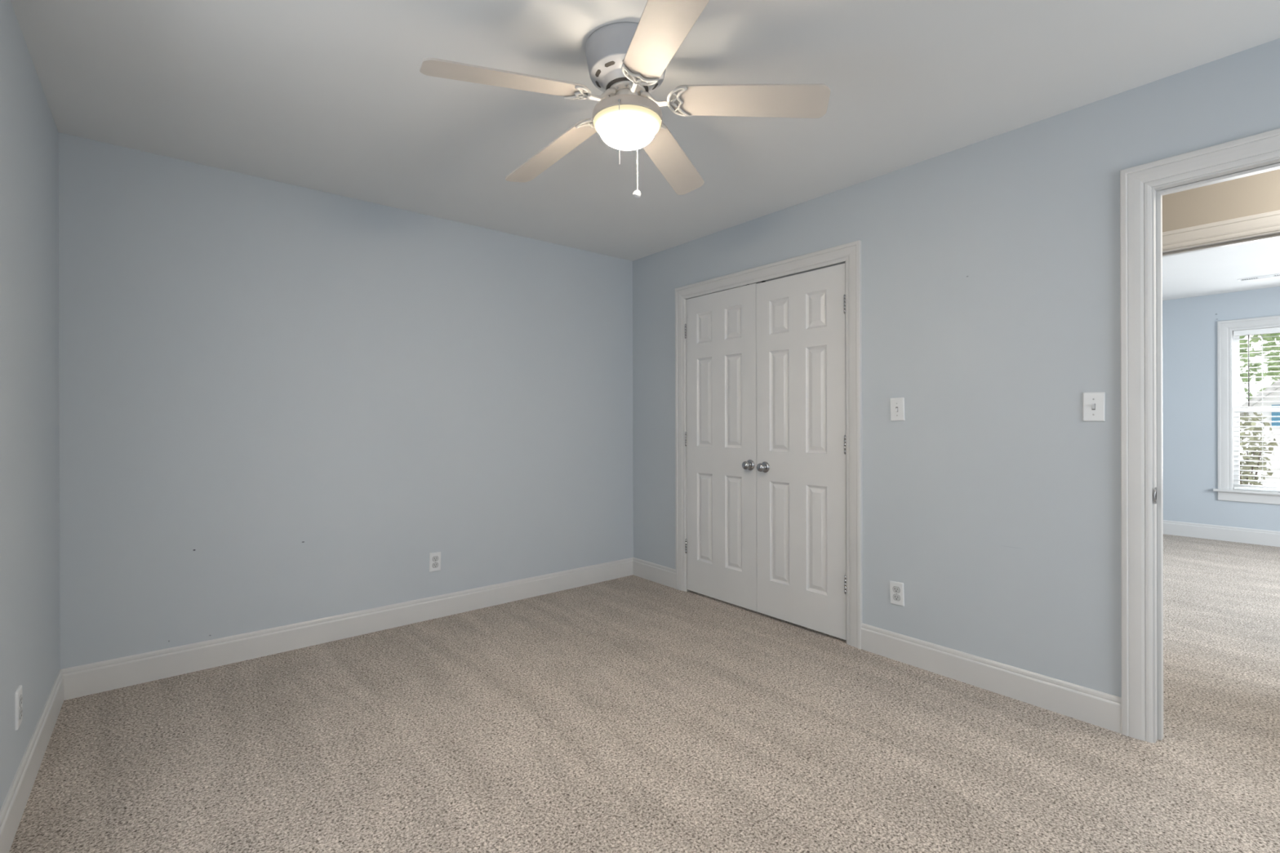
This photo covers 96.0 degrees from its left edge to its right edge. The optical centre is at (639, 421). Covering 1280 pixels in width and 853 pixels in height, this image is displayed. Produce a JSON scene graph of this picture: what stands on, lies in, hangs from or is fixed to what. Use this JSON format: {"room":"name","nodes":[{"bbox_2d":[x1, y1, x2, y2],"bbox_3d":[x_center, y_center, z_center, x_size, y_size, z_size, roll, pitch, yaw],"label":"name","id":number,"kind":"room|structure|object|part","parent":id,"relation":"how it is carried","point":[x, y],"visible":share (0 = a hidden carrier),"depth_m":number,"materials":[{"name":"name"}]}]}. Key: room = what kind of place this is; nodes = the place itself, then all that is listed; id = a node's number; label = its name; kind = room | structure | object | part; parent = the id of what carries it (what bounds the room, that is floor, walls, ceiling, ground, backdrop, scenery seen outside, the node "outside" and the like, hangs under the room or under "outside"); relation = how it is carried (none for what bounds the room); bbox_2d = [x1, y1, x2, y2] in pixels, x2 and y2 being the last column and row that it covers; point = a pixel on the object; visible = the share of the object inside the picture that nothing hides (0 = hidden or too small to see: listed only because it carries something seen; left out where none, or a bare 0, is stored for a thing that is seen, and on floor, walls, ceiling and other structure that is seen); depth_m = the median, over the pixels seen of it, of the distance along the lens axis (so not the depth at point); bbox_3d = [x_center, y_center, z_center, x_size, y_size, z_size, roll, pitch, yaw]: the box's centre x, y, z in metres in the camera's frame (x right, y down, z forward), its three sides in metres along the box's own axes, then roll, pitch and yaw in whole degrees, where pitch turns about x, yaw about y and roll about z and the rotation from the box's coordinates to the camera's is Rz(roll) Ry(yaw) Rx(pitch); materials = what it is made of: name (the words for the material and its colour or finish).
{"room":"empty bedroom","nodes":[
{"label":"empty bedroom","id":0,"kind":"room"},
{"bbox_2d":[0,0,59,809],"bbox_3d":[-0.995,-0.025,0.568,0.115,2.440,4.850,0,0,-40],"label":"wall","id":1,"kind":"structure","parent":0,"point":[29,433],"depth_m":1.88,"materials":[{"name":"blue paint"}]},
{"bbox_2d":[14,684,22,730],"bbox_3d":[-1.900,0.875,1.764,0.009,0.114,0.070,0,0,-40],"label":"wall outlet","id":2,"kind":"object","parent":1,"relation":"attached to","point":[18,695],"visible":1,"depth_m":1.74,"materials":[{"name":"white plastic"}]},
{"bbox_2d":[19,707,22,719],"bbox_3d":[-1.897,0.895,1.766,0.003,0.030,0.036,0,0,-40],"label":"receptacle","id":3,"kind":"object","parent":2,"relation":"attached to","point":[20,708],"depth_m":1.76,"materials":[{"name":"grey plastic"}]},
{"bbox_2d":[19,694,22,706],"bbox_3d":[-1.897,0.856,1.766,0.003,0.030,0.038,0,0,-40],"label":"receptacle","id":4,"kind":"object","parent":2,"relation":"attached to","point":[20,695],"depth_m":1.76,"materials":[{"name":"grey plastic"}]},
{"bbox_2d":[0,669,63,852],"bbox_3d":[-0.942,1.128,0.609,0.014,0.133,4.850,0,0,-40],"label":"baseboard","id":5,"kind":"structure","parent":1,"relation":"attached to","point":[12,809],"depth_m":1.85,"materials":[{"name":"white paint"}]},
{"bbox_2d":[58,132,633,669],"bbox_3d":[-1.312,-0.025,3.525,3.393,2.440,0.115,0,0,-40],"label":"wall","id":6,"kind":"structure","parent":0,"point":[277,400],"depth_m":3.06,"materials":[{"name":"blue paint"}]},
{"bbox_2d":[61,557,633,700],"bbox_3d":[-1.268,1.129,3.476,3.163,0.133,0.014,0,0,-40],"label":"baseboard","id":7,"kind":"structure","parent":6,"relation":"attached to","point":[95,677],"depth_m":3.06,"materials":[{"name":"white paint"}]},
{"bbox_2d":[429,551,440,572],"bbox_3d":[-1.244,0.855,3.499,0.070,0.114,0.009,1,-1,-40],"label":"wall outlet","id":8,"kind":"object","parent":6,"relation":"attached to","point":[434,557],"visible":1,"depth_m":3.50,"materials":[{"name":"white plastic"}]},
{"bbox_2d":[432,562,438,568],"bbox_3d":[-1.242,0.874,3.497,0.038,0.031,0.003,0,0,-40],"label":"receptacle","id":9,"kind":"object","parent":8,"relation":"attached to","point":[435,565],"depth_m":3.50,"materials":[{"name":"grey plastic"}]},
{"bbox_2d":[432,555,438,561],"bbox_3d":[-1.242,0.835,3.497,0.038,0.031,0.003,0,0,-40],"label":"receptacle","id":10,"kind":"object","parent":8,"relation":"attached to","point":[435,558],"depth_m":3.50,"materials":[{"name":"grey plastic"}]},
{"bbox_2d":[8,533,1279,852],"bbox_3d":[2.532,1.216,2.991,8.664,0.060,5.860,0,0,-40],"label":"floor","id":11,"kind":"structure","parent":0,"point":[633,713],"depth_m":2.10,"materials":[{"name":"beige carpet"}]},
{"bbox_2d":[10,0,1279,300],"bbox_3d":[2.525,-1.294,2.991,8.664,0.080,5.860,0,0,-40],"label":"ceiling","id":12,"kind":"structure","parent":0,"point":[331,96],"depth_m":2.15,"materials":[{"name":"paint"}]},
{"bbox_2d":[419,0,831,198],"bbox_3d":[-0.074,-1.022,1.946,1.251,0.450,1.256,0,0,-40],"label":"ceiling fan","id":13,"kind":"object","parent":12,"relation":"hanging from","point":[627,61],"visible":1,"depth_m":1.85,"materials":[{"name":"white wood"}]},
{"bbox_3d":[-0.398,-1.039,1.756,0.507,0.076,0.129,0,0,-27],"label":"blade","id":14,"kind":"part","parent":13,"relation":"part of","materials":[{"name":"white laminate"}]},
{"bbox_3d":[-0.333,-1.031,2.214,0.508,0.099,0.128,0,0,43],"label":"blade","id":15,"kind":"part","parent":13,"relation":"part of","materials":[{"name":"white laminate"}]},
{"bbox_3d":[-0.128,-1.079,1.896,0.099,0.056,0.017,0,0,-26],"label":"blade arm","id":16,"kind":"part","parent":13,"relation":"part of","materials":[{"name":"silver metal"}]},
{"bbox_3d":[-0.066,-0.914,1.820,0.003,0.203,0.003,0,0,28],"label":"pull chain","id":17,"kind":"part","parent":13,"relation":"part of","materials":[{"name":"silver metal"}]},
{"bbox_3d":[-0.043,-0.967,1.939,0.228,0.078,0.228,0,0,-40],"label":"lamp shade","id":18,"kind":"part","parent":13,"relation":"part of","materials":[{"name":"white glass"}]},
{"bbox_3d":[-0.021,-1.080,1.846,0.018,0.054,0.099,0,0,-12],"label":"blade arm","id":19,"kind":"part","parent":13,"relation":"part of","materials":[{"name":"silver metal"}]},
{"bbox_3d":[-0.009,-0.926,2.054,0.003,0.212,0.003,0,0,28],"label":"pull chain","id":20,"kind":"part","parent":13,"relation":"part of","materials":[{"name":"silver metal"}]},
{"bbox_3d":[0.052,-1.079,1.924,0.100,0.057,0.018,0,0,10],"label":"blade arm","id":21,"kind":"part","parent":13,"relation":"part of","materials":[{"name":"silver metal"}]},
{"bbox_3d":[0.050,-1.032,1.551,0.127,0.101,0.508,0,0,-13],"label":"blade","id":22,"kind":"part","parent":13,"relation":"part of","materials":[{"name":"white laminate"}]},
{"bbox_3d":[0.124,-1.040,2.302,0.127,0.084,0.507,0,0,25],"label":"blade","id":23,"kind":"part","parent":13,"relation":"part of","materials":[{"name":"white laminate"}]},
{"bbox_3d":[0.352,-1.043,1.879,0.507,0.084,0.125,0,0,9],"label":"blade","id":24,"kind":"part","parent":13,"relation":"part of","materials":[{"name":"white laminate"}]},
{"bbox_2d":[1237,273,1279,281],"bbox_3d":[5.451,-1.259,5.017,0.114,0.006,0.340,0,0,-40],"label":"ceiling vent","id":25,"kind":"object","parent":12,"relation":"in","point":[1277,274],"visible":1,"depth_m":5.05,"materials":[{"name":"white plastic"}]},
{"bbox_2d":[632,38,1279,697],"bbox_3d":[1.772,-0.032,2.366,0.115,2.440,5.600,0,0,-40],"label":"wall","id":26,"kind":"structure","parent":0,"point":[990,267],"depth_m":2.54,"materials":[{"name":"blue paint"}]},
{"bbox_2d":[632,557,675,588],"bbox_3d":[0.101,1.126,4.291,0.014,0.133,0.500,0,0,-40],"label":"baseboard","id":27,"kind":"structure","parent":26,"relation":"attached to","point":[660,574],"depth_m":4.27,"materials":[{"name":"white paint"}]},
{"bbox_2d":[684,283,757,611],"bbox_3d":[0.509,0.162,3.784,0.098,2.026,0.622,0,0,-40],"label":"door","id":28,"kind":"structure","parent":26,"relation":"in","point":[721,328],"depth_m":3.77,"materials":[{"name":"white paint"}]},
{"bbox_3d":[0.664,0.273,3.569,0.062,0.067,0.067,0,0,-40],"label":"knob","id":29,"kind":"part","parent":28,"relation":"part of","materials":[{"name":"silver metal"}]},
{"bbox_2d":[675,240,862,648],"bbox_3d":[0.750,0.123,3.590,0.134,2.134,1.410,0,0,-40],"label":"door frame","id":30,"kind":"structure","parent":26,"relation":"attached to","point":[850,254],"depth_m":3.07,"materials":[{"name":"white paint"}]},
{"bbox_2d":[755,262,846,639],"bbox_3d":[0.902,0.164,3.307,0.098,2.021,0.609,0,0,-40],"label":"door","id":31,"kind":"structure","parent":26,"relation":"in","point":[801,317],"depth_m":3.30,"materials":[{"name":"white paint"}]},
{"bbox_3d":[0.737,0.279,3.480,0.062,0.067,0.067,0,0,-40],"label":"knob","id":32,"kind":"part","parent":31,"relation":"part of","materials":[{"name":"silver metal"}]},
{"bbox_2d":[889,580,904,606],"bbox_3d":[1.278,0.858,2.869,0.009,0.114,0.070,0,-2,-40],"label":"wall outlet","id":33,"kind":"object","parent":26,"relation":"attached to","point":[896,594],"visible":1,"depth_m":2.86,"materials":[{"name":"white plastic"}]},
{"bbox_2d":[893,594,900,600],"bbox_3d":[1.277,0.877,2.867,0.001,0.031,0.037,0,0,-40],"label":"receptacle","id":34,"kind":"object","parent":33,"relation":"attached to","point":[895,597],"depth_m":2.86,"materials":[{"name":"grey plastic"}]},
{"bbox_2d":[893,586,900,593],"bbox_3d":[1.276,0.838,2.867,0.003,0.031,0.038,0,0,-40],"label":"receptacle","id":35,"kind":"object","parent":33,"relation":"attached to","point":[896,589],"depth_m":2.86,"materials":[{"name":"grey plastic"}]},
{"bbox_2d":[889,397,904,421],"bbox_3d":[1.276,-0.059,2.863,0.016,0.114,0.070,0,-2,-40],"label":"light switch","id":36,"kind":"object","parent":26,"relation":"attached to","point":[897,405],"visible":1,"depth_m":2.86,"materials":[{"name":"white plastic"}]},
{"bbox_2d":[1082,391,1105,421],"bbox_3d":[1.776,-0.056,2.257,0.016,0.114,0.070,0,1,-40],"label":"light switch","id":37,"kind":"object","parent":26,"relation":"attached to","point":[1094,403],"visible":1,"depth_m":2.26,"materials":[{"name":"white plastic"}]},
{"bbox_2d":[1120,128,1279,742],"bbox_3d":[2.178,0.117,1.860,0.134,2.140,0.954,0,0,-40],"label":"door frame","id":38,"kind":"structure","parent":26,"relation":"attached to","point":[1143,187],"depth_m":2.14,"materials":[{"name":"white paint"}]},
{"bbox_3d":[1.907,0.275,2.131,0.037,0.060,0.006,0,0,-40],"label":"strike plate","id":39,"kind":"part","parent":38,"relation":"part of","materials":[{"name":"metal"}]},
{"bbox_2d":[861,622,1121,733],"bbox_3d":[1.496,1.122,2.602,0.014,0.133,1.061,0,0,-40],"label":"baseboard","id":40,"kind":"structure","parent":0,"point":[1102,709],"depth_m":2.50,"materials":[{"name":"white paint"}]},
{"bbox_2d":[1162,286,1279,531],"bbox_3d":[6.304,-0.044,5.136,0.150,2.440,4.100,0,0,-40],"label":"wall","id":41,"kind":"structure","parent":0,"point":[1189,324],"depth_m":5.83,"materials":[{"name":"blue paint"}]},
{"bbox_2d":[1163,520,1279,546],"bbox_3d":[6.244,1.103,5.083,0.014,0.145,4.100,0,0,-40],"label":"baseboard","id":42,"kind":"structure","parent":41,"relation":"attached to","point":[1240,535],"depth_m":5.68,"materials":[{"name":"white paint"}]},
{"bbox_2d":[1213,315,1279,504],"bbox_3d":[6.094,-0.105,5.350,0.200,1.768,1.085,0,0,-40],"label":"window","id":43,"kind":"structure","parent":41,"relation":"in","point":[1225,341],"depth_m":5.66,"materials":[{"name":"white paint"}]},
{"bbox_3d":[6.151,-0.490,5.398,0.030,0.792,0.818,0,0,-40],"label":"sash","id":44,"kind":"part","parent":43,"relation":"part of","materials":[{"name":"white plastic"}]},
{"bbox_3d":[6.067,0.679,5.326,0.125,0.024,1.085,0,0,-40],"label":"sill","id":45,"kind":"part","parent":43,"relation":"part of","materials":[{"name":"white paint"}]},
{"bbox_2d":[1233,327,1279,492],"bbox_3d":[6.078,-0.110,5.337,0.071,1.548,0.806,0,0,-40],"label":"window blind","id":46,"kind":"object","parent":43,"relation":"attached to","point":[1273,330],"visible":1,"depth_m":5.52,"materials":[{"name":"white plastic"}]},
{"bbox_3d":[6.081,-0.859,5.341,0.060,0.050,0.806,0,0,-40],"label":"head rail","id":47,"kind":"part","parent":46,"relation":"part of","materials":[{"name":"white plastic"}]},
{"bbox_3d":[6.085,0.653,5.341,0.050,0.022,0.806,0,0,-40],"label":"rail","id":48,"kind":"part","parent":46,"relation":"part of","materials":[{"name":"white plastic"}]},
{"bbox_3d":[5.947,-0.096,5.505,0.056,1.478,0.002,0,0,-40],"label":"ladder cord","id":49,"kind":"part","parent":46,"relation":"part of","materials":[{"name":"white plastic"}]},
{"bbox_3d":[6.128,0.268,5.378,0.030,0.799,0.818,0,0,-40],"label":"sash","id":50,"kind":"part","parent":43,"relation":"part of","materials":[{"name":"white plastic"}]},
{"bbox_2d":[1162,168,1279,231],"bbox_3d":[3.344,-0.036,2.173,0.115,2.440,3.300,0,0,-40],"label":"wall","id":51,"kind":"structure","parent":0,"point":[1258,193],"depth_m":2.75,"materials":[{"name":"beige paint"}]},
{"bbox_2d":[1162,209,1279,257],"bbox_3d":[2.892,0.115,2.707,0.134,2.140,1.000,0,0,-40],"label":"door frame","id":52,"kind":"structure","parent":51,"relation":"attached to","point":[1263,226],"depth_m":2.75,"materials":[{"name":"white paint"}]},
{"label":"outside","id":53,"kind":"structure","parent":0,"visible":0},
{"bbox_2d":[1239,461,1248,484],"bbox_3d":[15.533,1.702,14.892,26.400,0.100,24.200,0,0,-40],"label":"ground","id":54,"kind":"structure","parent":53,"point":[1239,461],"depth_m":21.89,"materials":[{"name":"white"}]},
{"bbox_2d":[1239,407,1278,485],"bbox_3d":[10.758,0.749,10.223,0.946,2.040,0.772,0,0,-40],"label":"shrub","id":55,"kind":"object","parent":54,"relation":"on","point":[1254,419],"visible":0.52,"depth_m":10.09,"materials":[{"name":"green plant"}]},
{"bbox_2d":[1239,379,1279,486],"bbox_3d":[17.576,-0.823,12.188,7.600,5.040,6.500,0,0,-40],"label":"house","id":56,"kind":"structure","parent":54,"relation":"on","point":[1276,384],"depth_m":12.01,"materials":[{"name":"white"}]},
{"bbox_2d":[1271,404,1279,426],"bbox_3d":[13.365,-0.117,11.738,0.030,0.450,0.670,0,0,-40],"label":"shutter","id":57,"kind":"object","parent":56,"relation":"hanging from","point":[1273,414],"depth_m":11.94,"materials":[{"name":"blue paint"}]},
{"bbox_2d":[1239,333,1279,399],"bbox_3d":[21.735,-2.330,23.648,5.456,8.150,9.142,0,0,-40],"label":"tree","id":58,"kind":"object","parent":54,"relation":"on","point":[1242,345],"visible":0.05,"depth_m":21.23,"materials":[{"name":"green plant"}]}
]}

